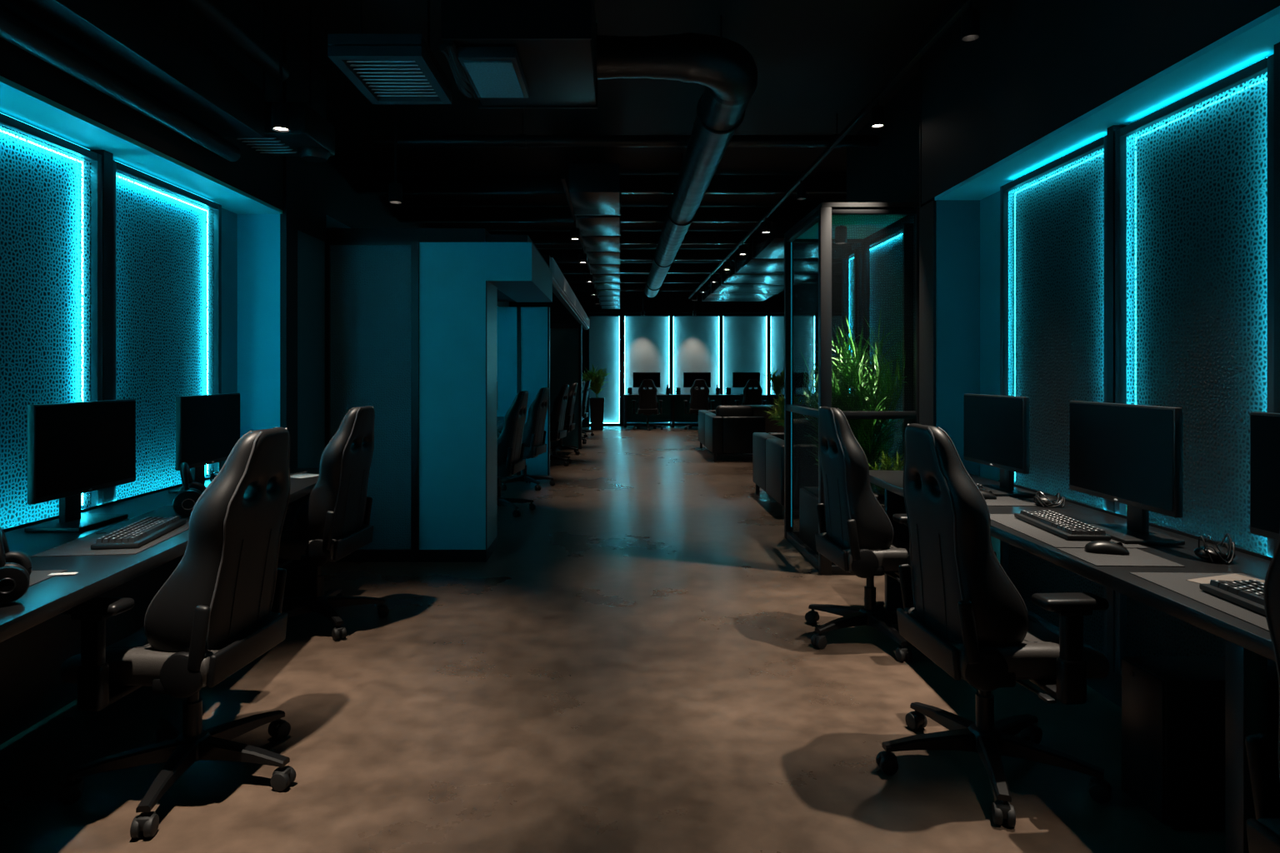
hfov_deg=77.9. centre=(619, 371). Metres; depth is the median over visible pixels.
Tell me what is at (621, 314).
post
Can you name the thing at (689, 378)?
monitor
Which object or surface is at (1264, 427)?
monitor
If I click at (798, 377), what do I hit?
monitor
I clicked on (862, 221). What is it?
glass enclosure
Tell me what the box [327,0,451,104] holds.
ceiling vent
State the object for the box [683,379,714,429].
gaming chair
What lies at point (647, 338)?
window
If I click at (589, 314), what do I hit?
wall
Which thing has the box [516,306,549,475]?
trim
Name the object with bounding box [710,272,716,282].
spotlight
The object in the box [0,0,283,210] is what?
bulkhead
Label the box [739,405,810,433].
countertop
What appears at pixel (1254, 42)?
soffit
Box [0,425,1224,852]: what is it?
floor
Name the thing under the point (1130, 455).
monitor
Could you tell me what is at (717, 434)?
sofa
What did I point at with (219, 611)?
gaming chair
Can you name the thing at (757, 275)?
duct
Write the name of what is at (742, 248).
spotlight
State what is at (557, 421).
gaming chair
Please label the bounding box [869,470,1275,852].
desk
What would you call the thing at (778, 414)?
shrub
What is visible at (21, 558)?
ear cup
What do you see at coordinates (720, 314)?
post
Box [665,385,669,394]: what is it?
bottle
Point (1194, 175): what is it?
window
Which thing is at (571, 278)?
ceiling beam
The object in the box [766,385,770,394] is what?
bottle
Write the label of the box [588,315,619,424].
window
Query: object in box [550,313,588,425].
trim
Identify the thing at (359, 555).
baseboard
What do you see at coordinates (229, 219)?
wall
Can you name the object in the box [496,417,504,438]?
desk
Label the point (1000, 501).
desk mat
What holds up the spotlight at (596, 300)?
attached to the track at (563, 179)
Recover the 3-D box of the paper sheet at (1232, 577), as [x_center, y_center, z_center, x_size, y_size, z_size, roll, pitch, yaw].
[1.700,0.581,2.160,0.200,0.001,0.170,0,0,-20]
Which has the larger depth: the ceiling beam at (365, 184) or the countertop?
the countertop
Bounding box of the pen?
[290,470,307,475]
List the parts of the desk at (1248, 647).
leg, leg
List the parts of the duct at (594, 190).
duct panel, hanger rod, duct panel, duct panel, duct panel, duct panel, duct panel, duct panel, duct panel, duct panel, duct panel, duct panel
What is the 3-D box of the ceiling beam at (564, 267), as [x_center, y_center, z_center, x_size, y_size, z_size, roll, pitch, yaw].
[0.890,-1.960,15.000,9.980,0.180,0.100,0,0,0]
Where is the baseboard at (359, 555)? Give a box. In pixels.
[335,537,496,562]
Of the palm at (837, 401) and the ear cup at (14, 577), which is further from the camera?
the palm at (837, 401)
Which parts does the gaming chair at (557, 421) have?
leg, backrest, leg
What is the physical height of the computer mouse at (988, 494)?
0.037 m
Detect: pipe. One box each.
[0,5,240,161]
[180,0,289,81]
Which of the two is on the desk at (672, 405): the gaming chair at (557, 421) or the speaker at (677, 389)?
the speaker at (677, 389)
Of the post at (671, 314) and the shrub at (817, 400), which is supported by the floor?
the post at (671, 314)
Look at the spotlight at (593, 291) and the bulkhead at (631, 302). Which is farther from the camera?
the bulkhead at (631, 302)
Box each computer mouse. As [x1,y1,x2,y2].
[980,490,996,499]
[1084,540,1129,554]
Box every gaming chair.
[58,427,295,839]
[277,405,389,640]
[496,390,535,517]
[498,387,554,490]
[550,382,579,454]
[550,384,571,466]
[581,380,594,437]
[581,381,586,444]
[631,379,663,430]
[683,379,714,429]
[735,379,766,405]
[805,406,912,661]
[875,423,1111,827]
[1245,528,1279,852]
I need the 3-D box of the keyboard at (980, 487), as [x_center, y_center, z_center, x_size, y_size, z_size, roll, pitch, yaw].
[1.749,0.565,4.017,0.243,0.034,0.435,0,0,3]
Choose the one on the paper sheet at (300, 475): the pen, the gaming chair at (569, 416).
the pen
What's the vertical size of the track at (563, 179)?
0.390 m
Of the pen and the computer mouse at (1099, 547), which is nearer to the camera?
the computer mouse at (1099, 547)
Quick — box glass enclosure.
[784,202,919,575]
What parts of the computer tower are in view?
panel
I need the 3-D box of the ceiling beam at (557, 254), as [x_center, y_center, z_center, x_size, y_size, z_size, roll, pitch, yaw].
[0.890,-1.960,13.300,9.980,0.180,0.100,0,0,0]
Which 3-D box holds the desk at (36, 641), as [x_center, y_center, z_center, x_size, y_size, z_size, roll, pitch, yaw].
[-1.804,0.962,2.845,0.882,0.776,3.890,0,0,0]
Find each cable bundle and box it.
[210,469,219,481]
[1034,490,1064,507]
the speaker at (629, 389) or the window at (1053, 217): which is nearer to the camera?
the window at (1053, 217)
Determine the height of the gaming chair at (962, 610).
1.171 m
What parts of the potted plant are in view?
pot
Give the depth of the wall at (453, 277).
5.62 m
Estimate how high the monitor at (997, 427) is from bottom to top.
0.470 m
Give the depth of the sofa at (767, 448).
7.46 m
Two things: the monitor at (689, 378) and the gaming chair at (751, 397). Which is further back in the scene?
the monitor at (689, 378)
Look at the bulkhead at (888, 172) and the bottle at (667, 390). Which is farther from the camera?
the bottle at (667, 390)
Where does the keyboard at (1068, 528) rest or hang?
on the desk mat at (1009, 521)
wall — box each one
[221,208,499,468]
[237,214,279,438]
[297,51,326,468]
[326,155,509,307]
[419,242,531,549]
[496,307,547,475]
[550,328,578,449]
[588,313,841,425]
[851,190,999,563]
[935,200,979,476]
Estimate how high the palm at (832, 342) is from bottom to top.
1.339 m
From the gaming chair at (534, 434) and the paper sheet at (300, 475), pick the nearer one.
the paper sheet at (300, 475)
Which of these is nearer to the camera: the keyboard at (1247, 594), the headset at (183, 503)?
the keyboard at (1247, 594)
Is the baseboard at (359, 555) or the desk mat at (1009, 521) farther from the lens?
the baseboard at (359, 555)
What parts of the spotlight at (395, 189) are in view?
stem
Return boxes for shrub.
[764,368,784,406]
[766,390,806,426]
[802,395,818,419]
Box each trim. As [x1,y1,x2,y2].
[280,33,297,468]
[326,228,549,301]
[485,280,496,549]
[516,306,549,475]
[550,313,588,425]
[550,324,581,449]
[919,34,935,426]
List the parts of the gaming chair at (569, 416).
leg, leg, backrest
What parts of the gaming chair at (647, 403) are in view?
armrest, leg, backrest, leg, armrest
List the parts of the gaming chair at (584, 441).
backrest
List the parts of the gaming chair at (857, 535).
leg, leg, backrest, seat, leg, leg, leg, armrest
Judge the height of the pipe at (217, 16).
0.560 m
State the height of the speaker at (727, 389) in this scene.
0.170 m
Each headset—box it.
[0,526,32,604]
[172,462,206,517]
[1194,533,1235,564]
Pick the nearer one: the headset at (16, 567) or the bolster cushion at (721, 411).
the headset at (16, 567)
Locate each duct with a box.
[0,0,264,137]
[440,0,597,109]
[568,146,620,309]
[596,15,757,297]
[702,218,851,301]
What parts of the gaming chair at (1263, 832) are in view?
seat, backrest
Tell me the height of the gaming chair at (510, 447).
1.165 m
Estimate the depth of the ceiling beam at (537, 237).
11.55 m
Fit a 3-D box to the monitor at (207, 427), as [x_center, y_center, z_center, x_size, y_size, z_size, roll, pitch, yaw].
[-2.075,0.349,3.950,0.200,0.470,0.575,0,0,0]
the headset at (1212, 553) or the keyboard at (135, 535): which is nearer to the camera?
the headset at (1212, 553)
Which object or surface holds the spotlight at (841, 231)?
attached to the glass enclosure
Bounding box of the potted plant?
[581,365,609,430]
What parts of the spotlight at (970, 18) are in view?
stem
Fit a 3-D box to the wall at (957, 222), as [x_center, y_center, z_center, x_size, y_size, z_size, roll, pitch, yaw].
[2.380,0.172,4.755,1.040,2.357,0.210,0,0,0]
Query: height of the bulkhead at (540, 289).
0.273 m
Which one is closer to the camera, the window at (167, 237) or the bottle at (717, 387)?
the window at (167, 237)
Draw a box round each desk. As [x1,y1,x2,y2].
[0,468,319,717]
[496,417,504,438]
[623,394,834,428]
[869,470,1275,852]
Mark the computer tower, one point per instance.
(1173, 707)
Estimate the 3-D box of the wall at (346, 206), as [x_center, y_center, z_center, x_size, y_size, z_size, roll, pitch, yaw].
[-3.475,-0.360,8.680,1.450,3.420,22.160,0,0,0]
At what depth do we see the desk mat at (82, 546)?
2.69 m
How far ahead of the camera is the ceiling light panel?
3.39 m
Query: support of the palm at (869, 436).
in the trough
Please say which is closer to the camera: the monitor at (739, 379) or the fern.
the fern
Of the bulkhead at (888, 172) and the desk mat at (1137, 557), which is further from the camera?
the bulkhead at (888, 172)
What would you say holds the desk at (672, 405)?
on the floor
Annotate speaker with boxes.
[627,387,632,394]
[675,387,680,394]
[725,387,730,394]
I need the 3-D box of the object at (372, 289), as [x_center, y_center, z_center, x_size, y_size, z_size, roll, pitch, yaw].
[-1.758,0.216,5.635,0.663,2.268,0.070,0,0,0]
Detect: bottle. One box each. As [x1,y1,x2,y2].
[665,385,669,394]
[715,385,719,394]
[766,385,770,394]
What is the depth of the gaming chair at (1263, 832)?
1.52 m
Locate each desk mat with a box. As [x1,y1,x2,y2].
[29,570,67,586]
[30,505,189,557]
[985,496,1042,506]
[990,514,1147,548]
[1056,548,1184,567]
[1129,572,1269,631]
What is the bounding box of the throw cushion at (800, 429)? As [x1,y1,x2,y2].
[793,419,818,444]
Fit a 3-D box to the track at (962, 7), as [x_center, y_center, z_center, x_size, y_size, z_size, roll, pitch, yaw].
[1.660,-1.910,9.650,0.036,0.320,18.700,0,0,0]
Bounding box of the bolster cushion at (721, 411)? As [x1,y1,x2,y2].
[715,405,754,417]
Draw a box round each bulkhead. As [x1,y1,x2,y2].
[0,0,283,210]
[489,243,552,302]
[509,291,841,313]
[543,255,589,329]
[846,71,919,244]
[921,0,1279,204]
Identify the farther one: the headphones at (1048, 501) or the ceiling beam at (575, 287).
the ceiling beam at (575, 287)
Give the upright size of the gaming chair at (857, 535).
1.171 m
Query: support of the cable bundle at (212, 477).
on the desk at (36, 641)
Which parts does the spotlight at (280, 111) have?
stem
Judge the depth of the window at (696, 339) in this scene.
19.71 m
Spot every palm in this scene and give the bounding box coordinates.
[800,336,871,459]
[805,321,891,448]
[831,307,907,493]
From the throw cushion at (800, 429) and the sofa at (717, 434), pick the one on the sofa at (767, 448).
the throw cushion at (800, 429)
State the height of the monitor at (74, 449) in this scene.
0.470 m
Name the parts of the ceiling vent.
hanger rod, frame, hanger rod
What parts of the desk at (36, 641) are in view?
modesty panel, leg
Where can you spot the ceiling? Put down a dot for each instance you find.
(816, 61)
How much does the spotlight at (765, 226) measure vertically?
0.170 m
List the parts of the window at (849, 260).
pane, panel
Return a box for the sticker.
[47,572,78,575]
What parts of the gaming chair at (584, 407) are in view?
backrest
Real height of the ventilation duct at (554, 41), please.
0.730 m
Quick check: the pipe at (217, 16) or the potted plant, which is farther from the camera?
the potted plant
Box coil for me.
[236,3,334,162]
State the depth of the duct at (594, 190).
7.77 m
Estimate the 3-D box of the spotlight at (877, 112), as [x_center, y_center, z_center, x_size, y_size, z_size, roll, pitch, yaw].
[1.660,-1.665,5.100,0.084,0.170,0.084,0,0,0]
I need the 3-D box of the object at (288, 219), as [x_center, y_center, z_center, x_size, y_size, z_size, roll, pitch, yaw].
[-2.059,-0.360,4.925,0.038,3.420,0.170,0,0,0]
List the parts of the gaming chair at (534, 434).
leg, leg, leg, backrest, leg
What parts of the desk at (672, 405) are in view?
leg, leg, leg, leg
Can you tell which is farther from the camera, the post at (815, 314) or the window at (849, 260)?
the post at (815, 314)
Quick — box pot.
[772,398,778,406]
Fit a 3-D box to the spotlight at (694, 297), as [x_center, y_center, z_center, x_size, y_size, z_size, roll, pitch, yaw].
[1.660,-1.665,17.600,0.110,0.170,0.110,0,0,0]
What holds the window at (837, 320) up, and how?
in the wall at (589, 314)
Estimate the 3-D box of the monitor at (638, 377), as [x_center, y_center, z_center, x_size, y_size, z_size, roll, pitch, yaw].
[0.650,0.289,19.330,0.670,0.540,0.200,0,0,0]
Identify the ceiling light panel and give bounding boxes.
[438,40,529,99]
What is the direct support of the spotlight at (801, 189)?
attached to the track at (962, 7)
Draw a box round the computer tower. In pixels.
[1121,656,1279,829]
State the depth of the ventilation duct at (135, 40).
3.20 m
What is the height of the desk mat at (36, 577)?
0.003 m
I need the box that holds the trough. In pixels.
[799,486,884,564]
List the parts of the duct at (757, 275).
duct panel, duct panel, duct panel, duct panel, duct panel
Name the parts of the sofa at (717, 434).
backrest, armrest, leg, leg rail, armrest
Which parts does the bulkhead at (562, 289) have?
grille panel, grille panel, grille panel, grille panel, grille panel, grille panel, grille panel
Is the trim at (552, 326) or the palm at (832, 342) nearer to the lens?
the palm at (832, 342)
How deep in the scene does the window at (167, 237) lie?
3.94 m
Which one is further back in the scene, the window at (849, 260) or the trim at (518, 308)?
the trim at (518, 308)
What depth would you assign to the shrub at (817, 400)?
10.33 m
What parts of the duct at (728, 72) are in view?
hanger rod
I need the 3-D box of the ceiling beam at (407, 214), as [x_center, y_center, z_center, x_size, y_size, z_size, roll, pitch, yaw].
[0.890,-1.960,9.900,9.980,0.180,0.100,0,0,0]
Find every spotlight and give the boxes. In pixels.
[271,0,289,132]
[389,104,402,204]
[570,220,579,239]
[579,247,586,263]
[585,269,592,282]
[590,284,596,294]
[594,294,599,304]
[692,293,697,300]
[700,284,705,292]
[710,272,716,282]
[723,259,729,270]
[738,242,746,254]
[760,217,770,233]
[796,180,805,199]
[835,225,846,244]
[870,100,884,128]
[960,1,979,41]
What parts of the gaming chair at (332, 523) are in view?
armrest, leg, leg, seat, leg, leg, backrest, leg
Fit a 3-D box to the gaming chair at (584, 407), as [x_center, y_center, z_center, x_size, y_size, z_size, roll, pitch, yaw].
[-0.932,0.768,16.490,0.674,1.165,0.747,0,0,19]
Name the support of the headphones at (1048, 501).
on the desk at (1248, 647)
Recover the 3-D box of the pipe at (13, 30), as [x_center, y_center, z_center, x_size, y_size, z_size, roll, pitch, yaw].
[-1.980,-1.137,0.875,0.099,0.144,6.350,0,0,0]
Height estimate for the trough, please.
0.435 m
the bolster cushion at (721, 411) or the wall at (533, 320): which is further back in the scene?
the bolster cushion at (721, 411)
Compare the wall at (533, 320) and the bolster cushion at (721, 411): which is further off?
the bolster cushion at (721, 411)
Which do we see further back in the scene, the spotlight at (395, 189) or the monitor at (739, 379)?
the monitor at (739, 379)
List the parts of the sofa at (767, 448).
leg, backrest, armrest, leg, armrest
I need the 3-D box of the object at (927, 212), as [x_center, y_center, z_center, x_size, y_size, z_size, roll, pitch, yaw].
[2.373,-0.360,4.770,1.055,3.420,0.220,0,0,0]
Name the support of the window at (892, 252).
in the wall at (990, 205)
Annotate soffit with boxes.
[0,75,282,214]
[935,5,1279,200]
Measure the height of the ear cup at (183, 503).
0.115 m
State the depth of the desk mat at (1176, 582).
2.08 m
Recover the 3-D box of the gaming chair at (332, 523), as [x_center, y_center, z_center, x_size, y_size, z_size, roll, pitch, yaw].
[-1.651,0.768,4.242,0.674,1.165,0.740,0,0,16]
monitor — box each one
[24,399,135,532]
[167,393,239,493]
[496,381,500,422]
[633,372,660,389]
[683,372,710,389]
[732,372,759,394]
[780,372,808,394]
[964,393,1036,496]
[1069,400,1184,544]
[1250,411,1279,540]
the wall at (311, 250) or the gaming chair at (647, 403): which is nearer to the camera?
the wall at (311, 250)
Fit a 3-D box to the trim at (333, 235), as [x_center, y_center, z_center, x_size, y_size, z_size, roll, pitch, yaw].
[-1.705,-0.968,8.010,2.090,0.100,4.780,0,0,0]
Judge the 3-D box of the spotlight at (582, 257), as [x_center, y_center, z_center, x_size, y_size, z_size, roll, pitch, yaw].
[-0.500,-1.574,10.700,0.110,0.208,0.110,0,0,0]
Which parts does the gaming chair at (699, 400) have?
armrest, leg, backrest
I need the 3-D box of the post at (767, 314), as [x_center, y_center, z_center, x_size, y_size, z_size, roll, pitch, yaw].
[3.689,-0.050,19.695,0.057,2.800,0.130,0,0,0]
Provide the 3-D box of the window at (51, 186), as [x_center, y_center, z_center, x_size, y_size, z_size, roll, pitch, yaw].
[-2.290,0.141,2.957,0.080,2.179,0.974,0,0,0]
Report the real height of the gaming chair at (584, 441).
1.165 m
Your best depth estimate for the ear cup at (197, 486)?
3.35 m
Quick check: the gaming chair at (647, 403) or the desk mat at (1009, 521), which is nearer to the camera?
the desk mat at (1009, 521)
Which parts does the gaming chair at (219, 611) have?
armrest, leg, leg, seat, leg, backrest, leg, leg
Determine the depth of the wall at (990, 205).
4.53 m
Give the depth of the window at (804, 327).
19.71 m
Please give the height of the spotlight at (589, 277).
0.208 m
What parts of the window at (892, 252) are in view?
pane, panel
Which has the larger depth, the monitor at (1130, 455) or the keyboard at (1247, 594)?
the monitor at (1130, 455)
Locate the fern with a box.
[868,449,904,503]
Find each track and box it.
[560,150,599,301]
[688,0,975,298]
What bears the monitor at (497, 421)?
on the desk at (499, 425)
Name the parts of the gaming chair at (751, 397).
backrest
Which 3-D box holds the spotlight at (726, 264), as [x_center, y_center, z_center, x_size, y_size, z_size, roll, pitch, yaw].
[1.660,-1.665,12.300,0.110,0.170,0.110,0,0,0]
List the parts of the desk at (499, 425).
leg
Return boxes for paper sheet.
[290,473,319,478]
[1185,574,1264,584]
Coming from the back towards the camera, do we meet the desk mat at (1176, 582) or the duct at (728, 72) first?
the duct at (728, 72)
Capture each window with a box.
[0,112,102,529]
[90,150,221,504]
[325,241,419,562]
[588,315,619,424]
[624,315,669,424]
[672,315,719,424]
[722,315,767,394]
[770,315,815,394]
[831,315,841,389]
[841,249,857,404]
[857,223,913,494]
[1000,135,1107,659]
[1107,41,1279,676]
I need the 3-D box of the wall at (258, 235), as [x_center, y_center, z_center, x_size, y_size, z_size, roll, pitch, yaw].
[-2.414,0.193,4.925,0.672,2.315,0.150,0,0,0]
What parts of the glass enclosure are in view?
post, rail, rail, rail, rail, rail, post, rail, roof panel, ceiling panel, rail, post, rail, rail, post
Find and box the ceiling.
[250,0,951,274]
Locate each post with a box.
[620,313,623,425]
[670,313,672,425]
[719,313,722,394]
[766,313,769,387]
[814,313,818,394]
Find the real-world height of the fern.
0.384 m
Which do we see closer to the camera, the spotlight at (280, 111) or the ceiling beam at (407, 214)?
the spotlight at (280, 111)
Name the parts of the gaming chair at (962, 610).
leg, leg, backrest, leg, seat, leg, leg, armrest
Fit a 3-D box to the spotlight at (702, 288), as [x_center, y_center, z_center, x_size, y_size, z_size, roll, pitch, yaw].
[1.660,-1.665,15.800,0.110,0.170,0.110,0,0,0]
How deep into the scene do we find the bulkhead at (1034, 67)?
3.52 m
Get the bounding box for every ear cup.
[0,562,29,604]
[4,550,32,575]
[172,488,202,517]
[177,481,206,493]
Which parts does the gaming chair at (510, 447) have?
leg, seat, backrest, leg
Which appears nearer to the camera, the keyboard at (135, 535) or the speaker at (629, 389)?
the keyboard at (135, 535)
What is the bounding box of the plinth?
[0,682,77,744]
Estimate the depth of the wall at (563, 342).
13.80 m
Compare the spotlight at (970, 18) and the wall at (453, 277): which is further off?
the wall at (453, 277)
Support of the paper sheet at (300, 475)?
on the desk at (36, 641)
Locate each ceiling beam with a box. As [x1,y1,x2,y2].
[355,175,846,194]
[399,206,815,222]
[487,230,761,244]
[537,249,739,260]
[556,263,841,273]
[563,274,841,283]
[568,283,841,291]
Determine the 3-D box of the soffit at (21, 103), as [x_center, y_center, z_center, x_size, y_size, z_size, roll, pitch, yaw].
[-2.204,-0.975,1.230,0.283,0.020,7.260,0,0,0]
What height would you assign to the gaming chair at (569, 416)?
1.159 m
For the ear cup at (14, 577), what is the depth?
1.98 m
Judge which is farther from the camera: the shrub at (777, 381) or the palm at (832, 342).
the shrub at (777, 381)
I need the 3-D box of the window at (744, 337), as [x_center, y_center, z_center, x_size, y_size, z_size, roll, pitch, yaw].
[3.100,-0.045,19.685,1.116,2.690,0.090,0,0,0]
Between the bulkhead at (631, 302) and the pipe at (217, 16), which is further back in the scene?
the bulkhead at (631, 302)
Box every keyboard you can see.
[90,516,186,549]
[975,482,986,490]
[1014,510,1110,540]
[1199,580,1265,615]
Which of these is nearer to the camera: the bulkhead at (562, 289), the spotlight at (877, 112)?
the spotlight at (877, 112)
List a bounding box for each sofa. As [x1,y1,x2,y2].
[698,410,764,461]
[752,432,818,519]
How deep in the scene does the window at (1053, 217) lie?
3.74 m

